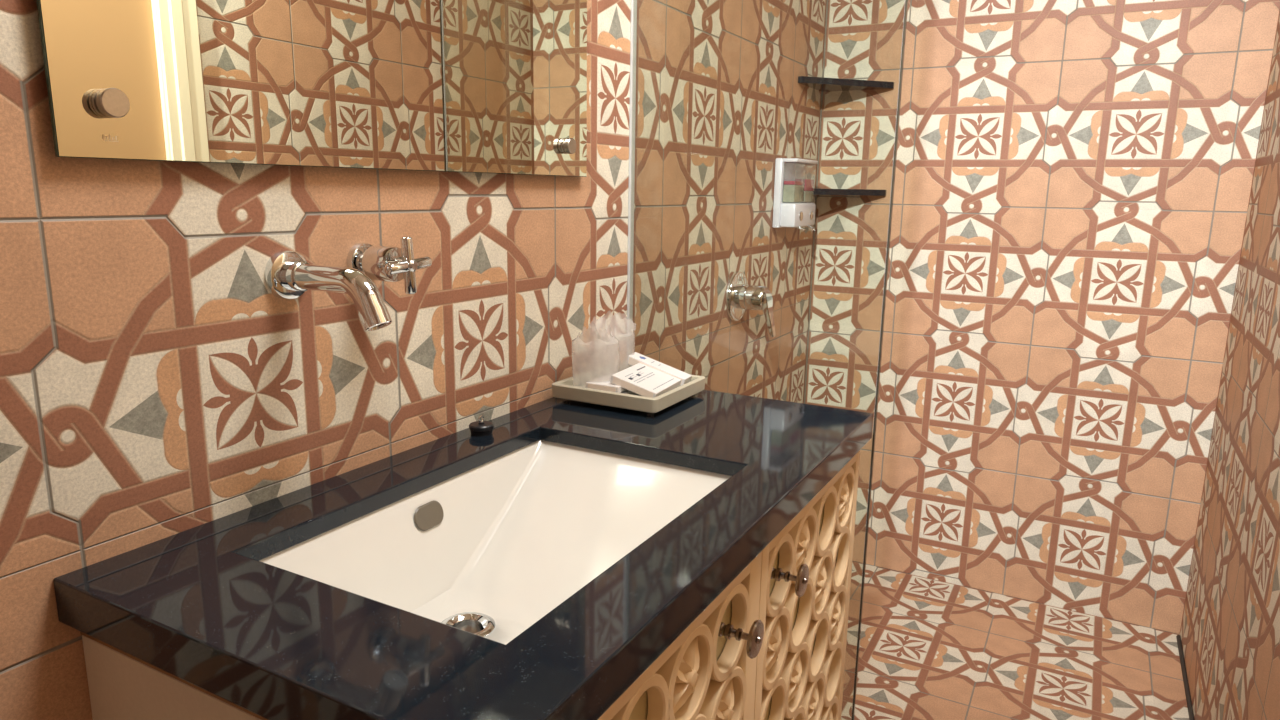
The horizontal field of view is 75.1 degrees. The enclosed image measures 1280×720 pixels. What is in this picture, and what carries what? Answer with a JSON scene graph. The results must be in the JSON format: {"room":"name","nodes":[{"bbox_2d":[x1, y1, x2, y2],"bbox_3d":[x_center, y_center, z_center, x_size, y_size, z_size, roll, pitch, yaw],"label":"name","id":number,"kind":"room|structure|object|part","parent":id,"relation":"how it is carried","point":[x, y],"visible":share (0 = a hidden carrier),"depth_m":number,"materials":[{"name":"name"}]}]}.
{"room":"bathroom","nodes":[
{"label":"bathroom","id":0,"kind":"room"},
{"bbox_2d":[0,0,826,719],"bbox_3d":[-0.275,-0.245,1.291,0.100,2.621,3.520,7,13,28],"label":"wall","id":1,"kind":"structure","parent":0,"point":[155,386],"depth_m":1.03,"materials":[{"name":"tile"}]},
{"bbox_2d":[36,0,586,176],"bbox_3d":[-0.297,-0.577,1.032,0.032,0.667,0.861,7,13,28],"label":"wall mirror","id":2,"kind":"object","parent":1,"relation":"attached to","point":[472,86],"visible":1,"depth_m":0.96,"materials":[{"name":"clear glass"}]},
{"bbox_3d":[-0.487,-0.234,0.758,0.032,0.026,0.026,7,13,28],"label":"standoff knob","id":3,"kind":"part","parent":2,"relation":"part of","materials":[{"name":"metal"}]},
{"bbox_3d":[-0.127,-0.360,1.400,0.032,0.026,0.026,7,13,28],"label":"standoff knob","id":4,"kind":"part","parent":2,"relation":"part of","materials":[{"name":"metal"}]},
{"bbox_2d":[265,250,391,331],"bbox_3d":[-0.342,-0.077,0.931,0.158,0.083,0.057,7,13,28],"label":"spout","id":5,"kind":"object","parent":1,"relation":"attached to","point":[288,275],"visible":1,"depth_m":0.92,"materials":[{"name":"silver metal"}]},
{"bbox_2d":[347,236,431,293],"bbox_3d":[-0.316,-0.120,1.042,0.090,0.071,0.071,7,13,28],"label":"tap","id":6,"kind":"object","parent":1,"relation":"attached to","point":[379,263],"visible":0.93,"depth_m":1.03,"materials":[{"name":"silver metal"}]},
{"bbox_3d":[-0.290,-0.117,1.028,0.030,0.071,0.071,7,13,28],"label":"cross handle","id":7,"kind":"part","parent":6,"relation":"part of","materials":[{"name":"silver metal"}]},
{"bbox_2d":[726,271,774,336],"bbox_3d":[0.299,-0.146,2.161,0.112,0.164,0.132,7,13,28],"label":"shower mixer","id":8,"kind":"object","parent":1,"relation":"attached to","point":[740,296],"visible":1,"depth_m":2.14,"materials":[{"name":"silver metal"}]},
{"bbox_3d":[0.256,-0.167,2.182,0.012,0.132,0.132,7,13,28],"label":"plate","id":9,"kind":"part","parent":8,"relation":"part of","materials":[{"name":"silver metal"}]},
{"bbox_3d":[0.331,-0.119,2.149,0.040,0.118,0.044,7,13,28],"label":"lever","id":10,"kind":"part","parent":8,"relation":"part of","materials":[{"name":"silver metal"}]},
{"bbox_2d":[772,158,817,230],"bbox_3d":[0.460,-0.479,2.415,0.082,0.202,0.200,7,13,28],"label":"soap dispenser","id":11,"kind":"object","parent":1,"relation":"attached to","point":[792,207],"visible":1,"depth_m":2.35,"materials":[{"name":"white plastic"}]},
{"bbox_2d":[804,0,827,403],"bbox_3d":[0.570,-0.569,2.683,0.006,2.513,0.006,7,13,28],"label":"trim","id":12,"kind":"structure","parent":1,"relation":"attached to","point":[827,0],"depth_m":2.69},
{"bbox_2d":[798,76,893,91],"bbox_3d":[0.615,-0.823,2.471,0.224,0.018,0.238,7,13,28],"label":"corner shelf","id":13,"kind":"object","parent":1,"relation":"attached to","point":[822,84],"visible":1,"depth_m":2.48,"materials":[{"name":"black stone"}]},
{"bbox_2d":[806,189,886,195],"bbox_3d":[0.610,-0.512,2.535,0.224,0.018,0.238,7,13,28],"label":"corner shelf","id":14,"kind":"object","parent":1,"relation":"attached to","point":[866,192],"visible":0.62,"depth_m":2.54,"materials":[{"name":"black stone"}]},
{"bbox_2d":[841,561,1188,719],"bbox_3d":[0.252,1.058,1.252,1.148,0.100,3.320,7,13,28],"label":"floor","id":15,"kind":"structure","parent":0,"point":[930,649],"depth_m":2.26,"materials":[{"name":"tile"}]},
{"bbox_2d":[80,451,859,719],"bbox_3d":[-0.073,0.595,1.182,0.539,0.825,0.988,7,13,28],"label":"vanity cabinet","id":16,"kind":"object","parent":15,"relation":"on","point":[771,645],"visible":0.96,"depth_m":1.01,"materials":[{"name":"beige wood"}]},
{"bbox_3d":[-0.318,0.281,0.694,0.499,0.021,0.019,7,13,28],"label":"trim","id":17,"kind":"part","parent":16,"relation":"part of","materials":[{"name":"beige wood"}]},
{"bbox_2d":[53,390,872,719],"bbox_3d":[-0.078,0.169,1.097,0.520,0.045,1.016,7,13,28],"label":"countertop","id":18,"kind":"structure","parent":16,"relation":"on","point":[198,605],"depth_m":0.77,"materials":[{"name":"black stone"}]},
{"bbox_2d":[469,415,493,436],"bbox_3d":[-0.239,0.097,1.252,0.037,0.029,0.037,7,13,28],"label":"plug","id":19,"kind":"object","parent":18,"relation":"on","point":[478,428],"visible":1,"depth_m":1.24,"materials":[{"name":"black rubber"}]},
{"bbox_2d":[259,440,730,644],"bbox_3d":[-0.134,0.265,1.007,0.379,0.156,0.565,7,13,28],"label":"basin","id":20,"kind":"object","parent":18,"relation":"in","point":[488,550],"visible":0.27,"depth_m":1.10,"materials":[{"name":"white ceramic"}]},
{"bbox_2d":[552,364,705,412],"bbox_3d":[-0.017,0.052,1.477,0.207,0.033,0.200,7,13,28],"label":"tray","id":21,"kind":"object","parent":18,"relation":"on","point":[574,389],"visible":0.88,"depth_m":1.41,"materials":[{"name":"beige ceramic"}]},
{"bbox_2d":[572,334,618,378],"bbox_3d":[-0.077,-0.008,1.451,0.083,0.128,0.083,-8,14,-37],"label":"tumbler","id":22,"kind":"object","parent":21,"relation":"on","point":[611,336],"visible":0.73,"depth_m":1.45,"materials":[{"name":"clear glass"}]},
{"bbox_2d":[586,374,626,392],"bbox_3d":[-0.044,0.040,1.444,0.064,0.012,0.084,7,13,28],"label":"box","id":23,"kind":"object","parent":21,"relation":"on","point":[602,383],"visible":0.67,"depth_m":1.41,"materials":[{"name":"white cardboard"}]},
{"bbox_2d":[594,325,635,372],"bbox_3d":[-0.046,-0.026,1.534,0.075,0.130,0.075,7,13,28],"label":"tumbler","id":24,"kind":"object","parent":21,"relation":"on","point":[635,325],"visible":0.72,"depth_m":1.53,"materials":[{"name":"clear glass"}]},
{"bbox_2d":[621,390,635,394],"bbox_3d":[-0.040,0.053,1.443,0.064,0.010,0.094,7,13,28],"label":"box","id":25,"kind":"object","parent":21,"relation":"on","point":[626,391],"visible":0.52,"depth_m":1.42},
{"bbox_2d":[610,363,680,397],"bbox_3d":[0.011,0.037,1.443,0.086,0.036,0.115,6,13,23],"label":"box","id":26,"kind":"object","parent":21,"relation":"on","point":[643,380],"visible":0.98,"depth_m":1.42,"materials":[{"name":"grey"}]},
{"bbox_2d":[626,352,691,385],"bbox_3d":[0.034,0.017,1.513,0.116,0.048,0.038,6,12,21],"label":"box","id":27,"kind":"object","parent":21,"relation":"on","point":[635,358],"visible":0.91,"depth_m":1.51,"materials":[{"name":"white"}]},
{"bbox_3d":[0.016,0.639,0.879,0.018,0.784,0.495,7,13,28],"label":"door","id":28,"kind":"part","parent":16,"relation":"part of","materials":[{"name":"beige wood"}]},
{"bbox_3d":[0.003,0.637,0.886,0.007,0.776,0.487,7,13,28],"label":"backing panel","id":29,"kind":"part","parent":16,"relation":"part of","materials":[{"name":"beige wood"}]},
{"bbox_3d":[0.112,0.312,0.946,0.055,0.043,0.043,7,13,28],"label":"knob","id":30,"kind":"part","parent":16,"relation":"part of","materials":[{"name":"silver metal"}]},
{"bbox_3d":[0.192,0.283,1.089,0.055,0.043,0.043,7,13,28],"label":"knob","id":31,"kind":"part","parent":16,"relation":"part of","materials":[{"name":"silver metal"}]},
{"bbox_3d":[0.237,0.556,1.302,0.007,0.776,0.461,7,13,28],"label":"backing panel","id":32,"kind":"part","parent":16,"relation":"part of","materials":[{"name":"beige wood"}]},
{"bbox_3d":[0.249,0.557,1.296,0.018,0.784,0.469,7,13,28],"label":"door","id":33,"kind":"part","parent":16,"relation":"part of","materials":[{"name":"beige wood"}]},
{"bbox_2d":[626,0,907,719],"bbox_3d":[0.201,-0.129,1.559,0.509,2.101,0.018,7,13,28],"label":"screen","id":34,"kind":"object","parent":15,"relation":"on","point":[633,28],"visible":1,"depth_m":1.58,"materials":[{"name":"clear glass"}]},
{"bbox_2d":[805,0,1279,634],"bbox_3d":[1.096,-0.465,2.469,1.148,2.621,0.100,7,13,28],"label":"wall","id":35,"kind":"structure","parent":0,"point":[1073,178],"depth_m":2.43,"materials":[{"name":"tile"}]},
{"bbox_2d":[1180,10,1279,719],"bbox_3d":[0.818,-0.107,0.706,0.100,2.621,3.520,7,13,28],"label":"wall","id":36,"kind":"structure","parent":0,"point":[1230,629],"depth_m":1.83,"materials":[{"name":"tile"}]},
{"bbox_2d":[1176,635,1194,719],"bbox_3d":[1.230,0.902,1.825,0.013,0.013,1.300,7,13,28],"label":"trim","id":37,"kind":"structure","parent":36,"relation":"attached to","point":[1181,655],"depth_m":2.16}
]}

